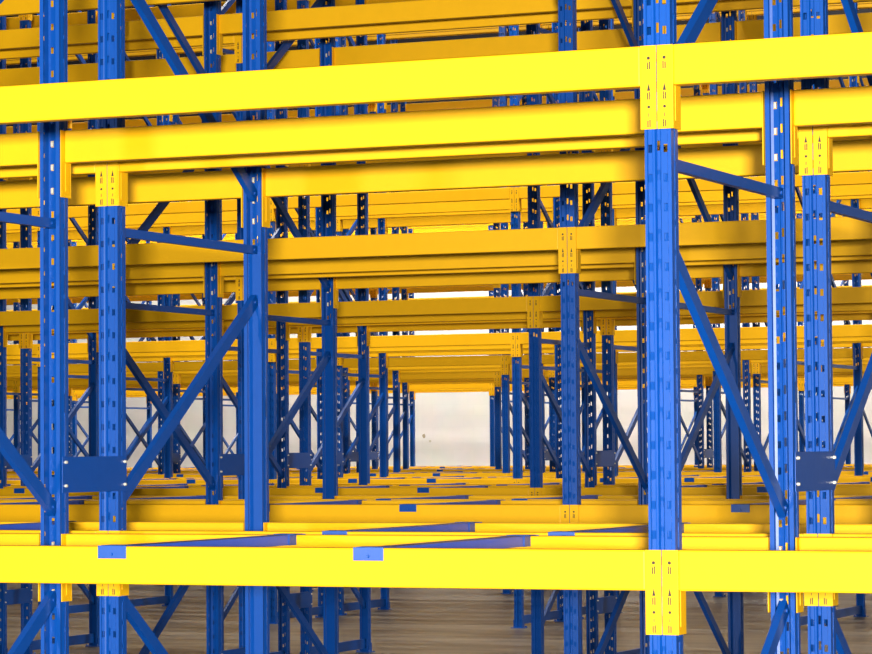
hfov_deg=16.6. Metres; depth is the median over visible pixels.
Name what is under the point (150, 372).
beam
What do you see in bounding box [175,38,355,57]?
beam
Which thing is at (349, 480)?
support bar
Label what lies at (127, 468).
beam
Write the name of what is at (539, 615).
frame
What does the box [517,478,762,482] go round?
beam
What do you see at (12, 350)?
beam
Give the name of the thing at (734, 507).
support bar
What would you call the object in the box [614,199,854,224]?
beam
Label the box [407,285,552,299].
beam
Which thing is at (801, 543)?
beam
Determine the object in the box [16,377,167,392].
beam
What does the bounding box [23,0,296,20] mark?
beam
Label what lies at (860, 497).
support bar
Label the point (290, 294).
beam
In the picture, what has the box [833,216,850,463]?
frame
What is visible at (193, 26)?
beam
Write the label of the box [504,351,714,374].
beam
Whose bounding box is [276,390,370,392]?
beam
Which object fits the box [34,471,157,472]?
beam
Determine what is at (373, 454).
spacer
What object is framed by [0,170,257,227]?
beam
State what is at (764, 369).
beam
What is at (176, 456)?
spacer
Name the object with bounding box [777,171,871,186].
beam
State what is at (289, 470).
beam
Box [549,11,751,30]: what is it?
beam
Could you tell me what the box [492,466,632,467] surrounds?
beam
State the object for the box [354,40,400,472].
frame
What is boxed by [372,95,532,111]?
beam
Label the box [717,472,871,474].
beam
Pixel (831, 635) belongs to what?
frame
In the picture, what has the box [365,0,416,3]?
beam
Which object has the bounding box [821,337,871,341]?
beam
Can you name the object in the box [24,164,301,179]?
beam
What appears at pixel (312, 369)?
beam
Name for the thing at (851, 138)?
beam
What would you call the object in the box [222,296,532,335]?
beam
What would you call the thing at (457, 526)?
support bar
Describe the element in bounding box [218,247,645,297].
beam
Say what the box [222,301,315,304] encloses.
beam
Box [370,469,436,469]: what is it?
beam
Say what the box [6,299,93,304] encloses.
beam
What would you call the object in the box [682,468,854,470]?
beam
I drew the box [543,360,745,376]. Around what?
beam
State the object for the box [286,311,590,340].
beam
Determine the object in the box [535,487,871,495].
beam
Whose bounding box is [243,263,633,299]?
beam
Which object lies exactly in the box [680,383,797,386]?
beam
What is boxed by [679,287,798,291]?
beam
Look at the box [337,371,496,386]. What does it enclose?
beam
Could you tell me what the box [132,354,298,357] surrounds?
beam
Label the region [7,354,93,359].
beam
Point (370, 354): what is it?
beam
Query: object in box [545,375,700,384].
beam
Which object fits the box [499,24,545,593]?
frame
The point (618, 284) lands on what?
beam
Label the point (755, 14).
beam
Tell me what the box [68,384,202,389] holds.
beam
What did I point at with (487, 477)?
beam
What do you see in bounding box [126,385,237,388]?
beam
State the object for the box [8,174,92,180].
beam
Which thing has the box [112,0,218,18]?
beam
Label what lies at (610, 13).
beam
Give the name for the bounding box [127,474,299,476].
beam
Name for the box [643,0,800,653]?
frame
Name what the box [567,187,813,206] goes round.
beam
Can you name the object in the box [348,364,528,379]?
beam
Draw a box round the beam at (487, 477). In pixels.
[338,477,555,478]
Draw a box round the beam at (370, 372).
[223,371,395,381]
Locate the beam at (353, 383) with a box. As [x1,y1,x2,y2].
[276,383,401,386]
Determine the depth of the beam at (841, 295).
19.94 m
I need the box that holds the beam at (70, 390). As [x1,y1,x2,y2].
[68,386,157,395]
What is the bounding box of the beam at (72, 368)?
[0,364,87,373]
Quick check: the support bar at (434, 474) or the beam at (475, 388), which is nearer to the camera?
the support bar at (434, 474)
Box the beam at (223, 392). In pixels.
[126,392,235,396]
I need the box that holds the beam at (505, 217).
[385,210,605,233]
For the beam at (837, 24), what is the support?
attached to the ladder
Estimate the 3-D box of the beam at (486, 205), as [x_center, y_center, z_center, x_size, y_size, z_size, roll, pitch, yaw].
[0.013,-1.077,28.334,2.440,0.218,0.065,-1,-3,23]
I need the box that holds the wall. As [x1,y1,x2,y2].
[6,0,871,467]
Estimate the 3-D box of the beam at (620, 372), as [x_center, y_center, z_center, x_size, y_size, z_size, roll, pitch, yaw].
[1.938,0.652,39.014,2.440,0.218,0.065,-1,-3,23]
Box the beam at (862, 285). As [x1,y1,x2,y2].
[836,285,871,287]
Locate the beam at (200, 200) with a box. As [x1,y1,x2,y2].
[68,200,201,206]
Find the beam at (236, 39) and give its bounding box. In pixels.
[0,33,241,63]
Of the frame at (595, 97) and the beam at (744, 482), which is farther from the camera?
the frame at (595, 97)
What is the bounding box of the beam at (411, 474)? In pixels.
[311,473,504,476]
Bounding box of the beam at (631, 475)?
[617,475,854,476]
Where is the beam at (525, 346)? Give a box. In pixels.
[337,344,560,359]
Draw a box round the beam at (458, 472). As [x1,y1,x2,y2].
[349,472,529,473]
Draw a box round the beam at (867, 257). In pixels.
[684,255,871,265]
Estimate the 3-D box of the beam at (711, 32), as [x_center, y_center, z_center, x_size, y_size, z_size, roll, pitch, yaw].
[0.494,-1.546,16.996,2.440,0.218,0.065,-1,-3,23]
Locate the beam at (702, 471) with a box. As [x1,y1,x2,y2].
[544,471,743,472]
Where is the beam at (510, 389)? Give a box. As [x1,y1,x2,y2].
[388,389,523,396]
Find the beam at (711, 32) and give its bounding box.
[332,22,730,65]
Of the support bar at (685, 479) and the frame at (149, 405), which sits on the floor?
the frame at (149, 405)
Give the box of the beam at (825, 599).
[818,533,871,605]
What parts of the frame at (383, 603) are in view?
plate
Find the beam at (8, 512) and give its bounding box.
[0,504,98,521]
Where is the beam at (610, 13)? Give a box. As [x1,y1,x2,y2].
[242,7,663,62]
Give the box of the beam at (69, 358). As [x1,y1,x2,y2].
[7,358,87,360]
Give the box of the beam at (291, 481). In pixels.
[271,479,515,483]
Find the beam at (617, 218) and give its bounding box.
[521,218,631,222]
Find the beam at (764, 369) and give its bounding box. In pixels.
[680,365,856,374]
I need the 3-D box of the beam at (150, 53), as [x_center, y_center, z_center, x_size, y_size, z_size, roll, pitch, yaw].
[-4.305,-3.298,37.041,2.440,0.218,0.065,-1,-3,23]
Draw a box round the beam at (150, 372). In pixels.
[0,371,157,382]
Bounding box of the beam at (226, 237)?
[150,234,271,242]
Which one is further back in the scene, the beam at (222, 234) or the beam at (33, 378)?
the beam at (222, 234)
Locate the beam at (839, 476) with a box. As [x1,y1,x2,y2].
[839,476,871,477]
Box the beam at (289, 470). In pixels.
[181,470,316,472]
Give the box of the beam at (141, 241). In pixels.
[26,240,145,247]
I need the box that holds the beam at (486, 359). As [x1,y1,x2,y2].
[305,355,503,374]
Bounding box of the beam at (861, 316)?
[680,313,871,324]
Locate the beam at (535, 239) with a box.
[112,227,566,287]
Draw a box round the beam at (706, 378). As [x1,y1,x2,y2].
[580,377,707,385]
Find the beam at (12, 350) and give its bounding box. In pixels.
[0,344,39,366]
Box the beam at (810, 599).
[108,530,817,605]
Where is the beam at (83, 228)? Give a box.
[6,227,87,233]
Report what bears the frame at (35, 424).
on the floor
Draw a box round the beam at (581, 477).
[581,477,760,477]
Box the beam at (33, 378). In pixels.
[7,377,37,379]
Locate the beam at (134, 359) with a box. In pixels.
[0,358,167,371]
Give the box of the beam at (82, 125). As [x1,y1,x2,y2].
[6,122,92,133]
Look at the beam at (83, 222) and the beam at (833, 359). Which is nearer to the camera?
the beam at (83, 222)
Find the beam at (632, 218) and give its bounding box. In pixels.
[525,218,635,228]
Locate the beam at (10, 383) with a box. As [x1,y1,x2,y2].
[7,380,15,392]
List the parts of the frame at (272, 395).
plate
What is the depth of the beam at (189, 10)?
24.45 m
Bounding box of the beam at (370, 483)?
[368,483,637,484]
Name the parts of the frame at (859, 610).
plate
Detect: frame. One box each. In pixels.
[0,0,68,653]
[0,16,7,653]
[0,245,37,472]
[6,247,26,452]
[13,122,53,471]
[20,9,99,653]
[37,11,93,614]
[68,128,88,456]
[72,241,88,456]
[98,0,269,653]
[112,0,222,653]
[125,49,163,584]
[126,4,172,606]
[126,241,151,467]
[167,118,205,466]
[172,115,205,472]
[205,233,237,456]
[210,0,289,653]
[223,360,237,453]
[236,0,338,653]
[267,38,322,623]
[297,0,374,653]
[302,37,349,590]
[326,106,355,451]
[335,34,389,614]
[344,233,378,466]
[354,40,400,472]
[369,102,408,468]
[382,229,414,466]
[488,223,517,466]
[492,95,529,468]
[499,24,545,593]
[509,23,563,627]
[523,225,554,465]
[526,20,598,653]
[546,25,589,471]
[558,0,649,653]
[566,19,622,618]
[599,19,657,653]
[641,219,645,463]
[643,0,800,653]
[659,11,743,653]
[679,218,699,464]
[680,85,703,467]
[703,83,732,467]
[709,10,751,596]
[750,82,786,470]
[773,9,824,630]
[796,213,822,451]
[800,0,871,653]
[817,3,867,622]
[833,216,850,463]
[854,76,871,463]
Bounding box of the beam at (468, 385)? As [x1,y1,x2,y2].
[346,383,491,395]
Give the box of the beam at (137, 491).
[0,488,213,495]
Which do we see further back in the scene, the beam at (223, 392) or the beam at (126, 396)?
the beam at (126, 396)
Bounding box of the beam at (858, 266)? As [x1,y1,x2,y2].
[737,260,871,297]
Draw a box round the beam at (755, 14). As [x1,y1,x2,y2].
[752,3,871,19]
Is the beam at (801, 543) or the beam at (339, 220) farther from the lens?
the beam at (339, 220)
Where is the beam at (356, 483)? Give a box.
[138,483,358,485]
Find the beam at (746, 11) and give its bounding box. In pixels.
[745,2,871,20]
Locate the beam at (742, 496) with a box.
[740,495,871,498]
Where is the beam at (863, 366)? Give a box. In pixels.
[862,365,866,377]
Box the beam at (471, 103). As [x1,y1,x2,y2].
[405,96,556,111]
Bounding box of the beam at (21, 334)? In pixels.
[8,332,23,348]
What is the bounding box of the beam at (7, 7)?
[0,0,97,15]
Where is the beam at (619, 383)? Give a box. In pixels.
[492,381,636,395]
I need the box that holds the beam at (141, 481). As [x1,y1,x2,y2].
[138,479,269,483]
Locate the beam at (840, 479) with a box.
[838,478,869,481]
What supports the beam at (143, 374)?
attached to the frame at (35, 424)
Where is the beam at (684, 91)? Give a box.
[566,86,721,102]
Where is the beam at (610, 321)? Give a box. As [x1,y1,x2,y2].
[606,311,871,334]
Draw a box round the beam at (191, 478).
[176,478,316,479]
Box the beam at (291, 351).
[129,349,316,364]
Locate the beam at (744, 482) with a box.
[681,482,871,484]
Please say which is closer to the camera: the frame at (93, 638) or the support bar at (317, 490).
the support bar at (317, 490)
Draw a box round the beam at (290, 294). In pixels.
[271,289,405,299]
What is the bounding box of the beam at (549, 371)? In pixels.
[369,367,551,376]
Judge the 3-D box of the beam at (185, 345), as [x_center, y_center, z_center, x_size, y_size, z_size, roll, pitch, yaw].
[-2.649,0.243,28.237,2.440,0.218,0.065,-1,-3,23]
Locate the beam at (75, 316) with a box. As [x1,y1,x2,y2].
[0,305,212,335]
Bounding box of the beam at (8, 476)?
[7,475,37,477]
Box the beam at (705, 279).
[544,278,706,287]
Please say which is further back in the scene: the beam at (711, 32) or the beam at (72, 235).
the beam at (72, 235)
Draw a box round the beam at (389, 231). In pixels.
[281,229,411,237]
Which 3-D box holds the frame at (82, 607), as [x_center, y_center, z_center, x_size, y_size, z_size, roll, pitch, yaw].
[-3.567,-0.618,29.251,0.120,6.866,1.184,-1,-3,23]
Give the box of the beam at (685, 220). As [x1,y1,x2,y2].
[557,218,691,226]
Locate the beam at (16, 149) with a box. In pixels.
[0,131,53,197]
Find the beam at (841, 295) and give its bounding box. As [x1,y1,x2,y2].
[533,287,871,327]
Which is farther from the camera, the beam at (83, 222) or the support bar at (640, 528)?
the beam at (83, 222)
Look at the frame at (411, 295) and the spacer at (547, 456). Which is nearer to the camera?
the spacer at (547, 456)
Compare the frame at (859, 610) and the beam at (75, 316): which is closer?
the beam at (75, 316)
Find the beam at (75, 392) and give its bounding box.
[73,388,186,400]
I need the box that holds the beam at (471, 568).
[0,545,661,634]
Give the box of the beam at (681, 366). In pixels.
[596,364,767,369]
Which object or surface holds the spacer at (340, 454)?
attached to the frame at (272, 395)
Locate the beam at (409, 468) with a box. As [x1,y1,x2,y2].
[409,468,486,468]
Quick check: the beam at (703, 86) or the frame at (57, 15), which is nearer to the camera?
the frame at (57, 15)
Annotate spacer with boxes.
[4,455,31,469]
[4,588,32,604]
[62,456,126,492]
[173,453,180,462]
[219,454,244,475]
[220,647,244,653]
[287,453,311,467]
[287,591,311,609]
[338,452,343,463]
[349,452,358,461]
[370,451,377,459]
[544,450,555,460]
[595,450,615,466]
[596,595,616,614]
[703,449,713,457]
[795,451,836,491]
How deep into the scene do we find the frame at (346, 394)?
35.08 m
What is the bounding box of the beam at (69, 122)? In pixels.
[68,113,197,128]
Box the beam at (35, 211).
[6,208,39,230]
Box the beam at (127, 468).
[127,468,195,469]
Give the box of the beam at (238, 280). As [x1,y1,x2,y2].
[0,276,242,300]
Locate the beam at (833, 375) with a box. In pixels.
[741,375,852,378]
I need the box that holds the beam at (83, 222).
[0,217,92,230]
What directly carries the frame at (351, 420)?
on the floor
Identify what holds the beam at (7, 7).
attached to the ladder
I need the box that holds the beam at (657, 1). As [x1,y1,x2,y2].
[656,0,724,3]
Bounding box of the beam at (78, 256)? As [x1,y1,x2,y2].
[0,245,98,269]
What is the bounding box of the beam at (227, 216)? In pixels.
[125,208,319,228]
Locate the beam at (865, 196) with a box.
[830,195,871,199]
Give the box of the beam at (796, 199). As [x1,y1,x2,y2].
[572,198,799,220]
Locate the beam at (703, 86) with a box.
[604,85,704,92]
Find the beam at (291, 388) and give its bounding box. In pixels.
[223,386,345,397]
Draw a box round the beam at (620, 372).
[497,369,646,386]
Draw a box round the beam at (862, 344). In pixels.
[861,343,871,358]
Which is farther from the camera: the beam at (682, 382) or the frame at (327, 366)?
the beam at (682, 382)
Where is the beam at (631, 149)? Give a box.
[366,148,634,162]
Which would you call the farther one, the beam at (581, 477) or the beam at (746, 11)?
the beam at (746, 11)
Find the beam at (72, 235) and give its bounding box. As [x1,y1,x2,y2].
[0,227,167,241]
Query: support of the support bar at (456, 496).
attached to the beam at (623, 496)
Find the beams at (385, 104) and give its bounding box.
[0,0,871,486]
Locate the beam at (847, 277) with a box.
[744,275,871,282]
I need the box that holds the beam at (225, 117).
[125,114,235,126]
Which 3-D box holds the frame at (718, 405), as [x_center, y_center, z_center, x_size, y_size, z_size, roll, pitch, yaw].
[3.220,-0.525,32.730,0.120,6.866,1.184,-1,-3,23]
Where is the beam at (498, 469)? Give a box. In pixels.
[498,469,634,470]
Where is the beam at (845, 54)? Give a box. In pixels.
[657,32,871,129]
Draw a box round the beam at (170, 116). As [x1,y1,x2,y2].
[169,103,382,121]
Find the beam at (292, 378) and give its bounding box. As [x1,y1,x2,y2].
[181,375,320,383]
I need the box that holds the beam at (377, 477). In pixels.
[377,477,486,477]
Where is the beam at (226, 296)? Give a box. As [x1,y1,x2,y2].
[128,294,230,301]
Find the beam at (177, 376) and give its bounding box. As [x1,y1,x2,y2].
[175,370,357,383]
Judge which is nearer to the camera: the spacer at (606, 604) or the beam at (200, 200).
the spacer at (606, 604)
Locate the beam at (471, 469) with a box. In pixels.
[345,469,497,471]
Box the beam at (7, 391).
[7,391,72,400]
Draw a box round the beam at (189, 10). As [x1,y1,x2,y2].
[96,0,355,22]
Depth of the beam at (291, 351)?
29.33 m
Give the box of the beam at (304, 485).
[304,485,529,485]
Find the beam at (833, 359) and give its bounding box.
[749,358,869,372]
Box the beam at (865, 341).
[832,341,871,343]
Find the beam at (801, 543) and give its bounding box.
[795,537,871,612]
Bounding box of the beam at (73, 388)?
[7,388,86,390]
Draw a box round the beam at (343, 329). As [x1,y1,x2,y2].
[96,326,364,351]
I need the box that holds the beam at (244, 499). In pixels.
[244,499,637,499]
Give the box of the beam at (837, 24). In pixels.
[735,12,871,39]
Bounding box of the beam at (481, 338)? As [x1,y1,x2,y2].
[270,333,514,361]
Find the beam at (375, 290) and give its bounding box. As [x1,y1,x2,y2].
[373,284,533,297]
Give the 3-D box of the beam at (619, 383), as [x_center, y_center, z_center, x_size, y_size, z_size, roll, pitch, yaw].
[1.984,0.912,45.356,2.440,0.218,0.065,-1,-3,23]
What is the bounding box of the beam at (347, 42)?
[346,25,533,46]
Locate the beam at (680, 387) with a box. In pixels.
[558,387,695,395]
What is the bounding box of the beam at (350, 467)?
[350,467,491,468]
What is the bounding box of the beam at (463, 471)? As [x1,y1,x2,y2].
[463,471,581,471]
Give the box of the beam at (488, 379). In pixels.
[369,378,523,382]
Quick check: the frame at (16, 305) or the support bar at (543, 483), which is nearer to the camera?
the support bar at (543, 483)
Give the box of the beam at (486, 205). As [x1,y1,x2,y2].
[327,198,557,219]
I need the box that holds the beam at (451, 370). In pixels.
[398,367,580,381]
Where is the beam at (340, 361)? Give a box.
[337,348,553,365]
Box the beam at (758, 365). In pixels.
[756,361,868,373]
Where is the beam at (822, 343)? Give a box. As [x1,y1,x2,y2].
[590,342,823,348]
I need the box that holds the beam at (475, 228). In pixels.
[413,224,546,232]
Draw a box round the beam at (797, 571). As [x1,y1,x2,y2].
[662,549,871,634]
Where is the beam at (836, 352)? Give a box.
[722,348,871,359]
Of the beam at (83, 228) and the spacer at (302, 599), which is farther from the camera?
the beam at (83, 228)
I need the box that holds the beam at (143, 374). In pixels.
[7,374,174,383]
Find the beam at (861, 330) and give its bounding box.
[779,324,871,343]
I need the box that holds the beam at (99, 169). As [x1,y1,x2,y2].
[0,162,106,206]
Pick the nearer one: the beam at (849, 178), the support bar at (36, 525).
the support bar at (36, 525)
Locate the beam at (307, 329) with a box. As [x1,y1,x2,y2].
[303,318,605,341]
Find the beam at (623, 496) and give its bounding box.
[335,495,726,498]
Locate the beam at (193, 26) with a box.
[0,15,213,55]
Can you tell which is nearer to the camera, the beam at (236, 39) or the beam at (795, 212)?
the beam at (236, 39)
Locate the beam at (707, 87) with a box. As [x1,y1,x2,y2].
[705,75,865,92]
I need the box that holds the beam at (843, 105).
[790,86,871,165]
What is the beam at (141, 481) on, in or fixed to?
attached to the frame at (272, 395)
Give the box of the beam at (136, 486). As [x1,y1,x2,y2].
[3,486,276,488]
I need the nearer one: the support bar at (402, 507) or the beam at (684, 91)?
the support bar at (402, 507)
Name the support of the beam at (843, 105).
attached to the ladder
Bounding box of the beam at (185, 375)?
[52,374,196,378]
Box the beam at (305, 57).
[0,48,326,85]
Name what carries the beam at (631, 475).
attached to the frame at (859, 610)
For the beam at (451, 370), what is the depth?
36.16 m
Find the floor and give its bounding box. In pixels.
[0,583,871,653]
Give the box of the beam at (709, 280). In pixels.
[707,273,870,287]
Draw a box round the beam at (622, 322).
[367,319,643,345]
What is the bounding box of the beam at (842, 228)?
[567,217,871,273]
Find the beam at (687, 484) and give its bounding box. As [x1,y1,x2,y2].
[687,484,871,484]
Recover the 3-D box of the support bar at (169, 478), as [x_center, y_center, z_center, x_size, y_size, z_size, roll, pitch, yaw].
[-2.783,1.481,28.837,0.089,0.037,1.161,-1,-3,23]
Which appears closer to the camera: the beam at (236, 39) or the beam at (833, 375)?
the beam at (236, 39)
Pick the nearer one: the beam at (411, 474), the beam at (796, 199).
the beam at (796, 199)
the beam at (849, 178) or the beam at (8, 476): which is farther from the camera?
the beam at (8, 476)
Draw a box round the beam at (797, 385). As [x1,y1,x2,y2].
[699,385,846,395]
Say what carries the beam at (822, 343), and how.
attached to the frame at (859, 610)
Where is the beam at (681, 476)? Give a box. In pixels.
[681,476,760,476]
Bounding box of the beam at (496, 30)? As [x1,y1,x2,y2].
[360,25,547,45]
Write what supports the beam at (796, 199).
attached to the frame at (859, 610)
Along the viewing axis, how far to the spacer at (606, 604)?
21.51 m
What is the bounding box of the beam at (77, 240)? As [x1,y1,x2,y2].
[6,240,83,244]
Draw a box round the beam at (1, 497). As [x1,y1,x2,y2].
[0,496,322,498]
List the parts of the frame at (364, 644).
plate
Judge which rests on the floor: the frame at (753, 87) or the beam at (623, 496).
the frame at (753, 87)
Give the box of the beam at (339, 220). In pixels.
[336,208,570,231]
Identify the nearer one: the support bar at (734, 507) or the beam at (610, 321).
the support bar at (734, 507)
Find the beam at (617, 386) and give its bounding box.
[522,386,636,388]
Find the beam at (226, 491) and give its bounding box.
[215,488,534,495]
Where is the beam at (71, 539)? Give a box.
[61,533,787,611]
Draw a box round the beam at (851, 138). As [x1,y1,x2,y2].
[658,136,871,148]
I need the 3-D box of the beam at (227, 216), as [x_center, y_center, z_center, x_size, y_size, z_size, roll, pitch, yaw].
[-2.234,-1.021,29.288,2.440,0.218,0.065,-1,-3,23]
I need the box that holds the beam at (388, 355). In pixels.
[386,349,607,367]
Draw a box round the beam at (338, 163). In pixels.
[128,161,361,174]
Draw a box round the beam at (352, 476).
[171,476,379,477]
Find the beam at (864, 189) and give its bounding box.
[819,184,871,196]
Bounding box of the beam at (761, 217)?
[697,213,841,221]
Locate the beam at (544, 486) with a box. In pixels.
[287,485,584,487]
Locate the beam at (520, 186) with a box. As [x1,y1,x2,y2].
[368,186,522,193]
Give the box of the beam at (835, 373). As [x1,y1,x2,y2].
[702,372,864,384]
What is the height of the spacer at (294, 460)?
0.116 m
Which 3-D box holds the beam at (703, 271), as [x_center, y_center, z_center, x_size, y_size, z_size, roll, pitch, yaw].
[0.503,-0.243,16.942,2.440,0.218,0.065,-1,-3,23]
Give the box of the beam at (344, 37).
[162,37,344,58]
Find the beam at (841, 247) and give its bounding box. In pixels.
[679,239,871,260]
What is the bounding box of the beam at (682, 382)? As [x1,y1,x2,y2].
[643,378,800,390]
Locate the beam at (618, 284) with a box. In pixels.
[568,279,722,287]
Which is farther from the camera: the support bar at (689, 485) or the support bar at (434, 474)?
the support bar at (434, 474)
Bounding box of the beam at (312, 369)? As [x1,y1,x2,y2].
[163,368,346,382]
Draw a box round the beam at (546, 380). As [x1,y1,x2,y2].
[407,380,560,391]
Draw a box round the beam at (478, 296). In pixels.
[353,296,490,300]
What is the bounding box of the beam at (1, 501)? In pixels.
[0,500,205,503]
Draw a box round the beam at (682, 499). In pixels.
[682,499,871,499]
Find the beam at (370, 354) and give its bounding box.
[170,353,382,371]
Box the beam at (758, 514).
[570,504,871,523]
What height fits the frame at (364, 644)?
6.866 m
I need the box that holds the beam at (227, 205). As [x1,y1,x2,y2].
[51,199,236,217]
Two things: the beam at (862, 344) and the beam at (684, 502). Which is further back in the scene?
the beam at (862, 344)
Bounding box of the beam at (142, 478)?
[142,478,185,478]
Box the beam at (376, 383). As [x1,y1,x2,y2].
[374,380,523,390]
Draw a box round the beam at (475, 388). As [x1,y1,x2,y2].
[378,388,511,395]
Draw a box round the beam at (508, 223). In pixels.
[388,223,522,229]
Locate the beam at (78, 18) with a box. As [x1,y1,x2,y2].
[6,11,92,29]
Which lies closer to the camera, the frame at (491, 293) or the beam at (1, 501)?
the beam at (1, 501)
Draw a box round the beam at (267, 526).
[263,522,871,533]
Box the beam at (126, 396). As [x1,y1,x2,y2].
[26,396,146,404]
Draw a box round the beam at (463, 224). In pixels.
[388,224,477,227]
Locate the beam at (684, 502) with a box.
[682,500,871,504]
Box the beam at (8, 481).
[0,480,20,483]
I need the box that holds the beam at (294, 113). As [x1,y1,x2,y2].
[253,104,400,119]
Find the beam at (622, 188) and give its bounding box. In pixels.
[514,176,776,211]
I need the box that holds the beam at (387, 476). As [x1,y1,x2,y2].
[387,476,608,476]
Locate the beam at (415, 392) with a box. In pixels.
[414,390,523,399]
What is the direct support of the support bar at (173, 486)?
attached to the beam at (136, 486)
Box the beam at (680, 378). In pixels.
[580,378,704,381]
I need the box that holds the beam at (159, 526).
[0,521,244,530]
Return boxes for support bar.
[0,500,83,503]
[0,521,76,529]
[7,495,95,498]
[14,488,27,492]
[98,533,304,558]
[128,495,205,498]
[137,484,187,485]
[140,486,188,487]
[141,478,178,479]
[187,478,237,482]
[201,483,276,485]
[269,500,361,511]
[315,485,391,492]
[322,522,481,534]
[348,477,406,482]
[353,535,538,560]
[370,472,416,475]
[376,495,472,499]
[399,483,465,485]
[399,500,500,511]
[417,485,491,492]
[427,477,483,482]
[433,472,476,475]
[437,469,470,471]
[496,483,559,485]
[512,495,601,499]
[548,522,687,535]
[645,485,706,492]
[684,476,725,481]
[712,482,763,484]
[731,500,805,511]
[757,487,766,491]
[834,496,871,499]
[837,482,869,483]
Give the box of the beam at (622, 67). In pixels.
[0,45,656,129]
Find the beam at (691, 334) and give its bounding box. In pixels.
[515,327,778,356]
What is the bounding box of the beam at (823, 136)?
[813,123,871,175]
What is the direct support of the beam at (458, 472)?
attached to the frame at (346, 394)
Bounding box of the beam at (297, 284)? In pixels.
[0,277,330,308]
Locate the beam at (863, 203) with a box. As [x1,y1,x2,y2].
[859,199,871,208]
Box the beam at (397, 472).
[397,472,457,472]
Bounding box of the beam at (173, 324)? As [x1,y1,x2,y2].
[3,320,283,346]
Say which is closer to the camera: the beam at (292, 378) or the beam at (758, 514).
the beam at (758, 514)
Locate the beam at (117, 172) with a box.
[107,105,812,206]
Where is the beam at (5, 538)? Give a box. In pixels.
[0,533,54,601]
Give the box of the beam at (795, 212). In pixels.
[679,212,795,218]
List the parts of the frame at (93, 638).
plate, plate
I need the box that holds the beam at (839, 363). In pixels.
[797,362,867,365]
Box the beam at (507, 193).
[270,187,513,221]
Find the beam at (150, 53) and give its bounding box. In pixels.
[6,51,155,68]
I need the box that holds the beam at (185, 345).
[44,338,269,366]
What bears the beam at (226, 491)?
attached to the frame at (539, 615)
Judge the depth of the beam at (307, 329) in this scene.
22.34 m
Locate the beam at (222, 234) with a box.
[187,234,234,236]
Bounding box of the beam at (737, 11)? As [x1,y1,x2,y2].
[540,11,741,33]
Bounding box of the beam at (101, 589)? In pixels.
[0,530,107,595]
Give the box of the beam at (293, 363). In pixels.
[126,359,298,371]
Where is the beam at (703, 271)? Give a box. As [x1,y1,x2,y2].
[333,264,733,308]
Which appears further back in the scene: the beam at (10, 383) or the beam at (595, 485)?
the beam at (10, 383)
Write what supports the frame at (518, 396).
on the floor
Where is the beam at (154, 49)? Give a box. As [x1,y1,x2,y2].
[6,49,159,60]
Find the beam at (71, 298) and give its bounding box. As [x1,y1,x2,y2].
[69,294,201,301]
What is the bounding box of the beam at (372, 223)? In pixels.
[170,219,381,235]
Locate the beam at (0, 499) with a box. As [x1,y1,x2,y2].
[0,499,243,499]
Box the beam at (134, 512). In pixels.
[113,504,569,522]
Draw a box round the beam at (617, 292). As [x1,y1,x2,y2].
[491,292,635,296]
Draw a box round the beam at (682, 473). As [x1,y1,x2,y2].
[505,472,716,475]
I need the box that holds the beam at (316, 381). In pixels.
[227,381,355,384]
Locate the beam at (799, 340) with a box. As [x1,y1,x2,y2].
[596,338,815,346]
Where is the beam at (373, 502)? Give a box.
[219,500,638,504]
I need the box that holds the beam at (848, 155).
[262,139,871,227]
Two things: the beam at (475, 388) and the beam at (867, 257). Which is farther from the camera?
the beam at (475, 388)
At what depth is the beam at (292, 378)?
40.99 m
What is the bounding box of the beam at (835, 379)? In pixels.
[801,377,852,390]
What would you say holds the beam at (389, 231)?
attached to the ladder
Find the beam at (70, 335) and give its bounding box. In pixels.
[8,333,93,351]
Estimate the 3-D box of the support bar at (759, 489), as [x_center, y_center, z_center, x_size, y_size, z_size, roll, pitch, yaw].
[2.384,1.092,20.281,0.089,0.037,1.161,-1,-3,23]
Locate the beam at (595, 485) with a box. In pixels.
[595,485,871,486]
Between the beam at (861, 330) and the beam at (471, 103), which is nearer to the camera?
the beam at (861, 330)
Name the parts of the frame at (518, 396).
plate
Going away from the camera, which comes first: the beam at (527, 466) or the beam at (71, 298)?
the beam at (71, 298)
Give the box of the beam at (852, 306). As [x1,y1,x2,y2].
[593,303,871,333]
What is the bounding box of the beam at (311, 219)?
[125,218,314,228]
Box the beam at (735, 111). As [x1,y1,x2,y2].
[60,91,782,198]
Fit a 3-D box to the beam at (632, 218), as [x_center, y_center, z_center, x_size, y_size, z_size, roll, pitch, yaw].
[2.538,-1.642,46.810,2.440,0.218,0.065,-1,-3,23]
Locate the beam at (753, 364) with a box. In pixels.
[552,363,755,376]
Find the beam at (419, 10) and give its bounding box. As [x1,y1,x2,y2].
[216,0,640,55]
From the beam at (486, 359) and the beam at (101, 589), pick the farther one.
the beam at (486, 359)
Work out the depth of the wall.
53.71 m
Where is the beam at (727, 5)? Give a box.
[665,0,871,33]
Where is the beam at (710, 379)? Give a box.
[708,374,863,385]
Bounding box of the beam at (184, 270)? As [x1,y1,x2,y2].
[0,262,214,297]
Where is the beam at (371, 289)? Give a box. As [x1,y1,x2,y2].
[224,288,372,297]
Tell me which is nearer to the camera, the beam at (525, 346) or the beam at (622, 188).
the beam at (622, 188)
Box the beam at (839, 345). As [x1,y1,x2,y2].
[616,343,856,363]
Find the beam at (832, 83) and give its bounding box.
[738,78,868,92]
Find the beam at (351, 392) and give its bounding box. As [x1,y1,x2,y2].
[281,392,411,399]
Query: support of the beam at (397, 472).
attached to the frame at (395, 410)
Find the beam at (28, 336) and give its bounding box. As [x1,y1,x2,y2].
[24,325,302,348]

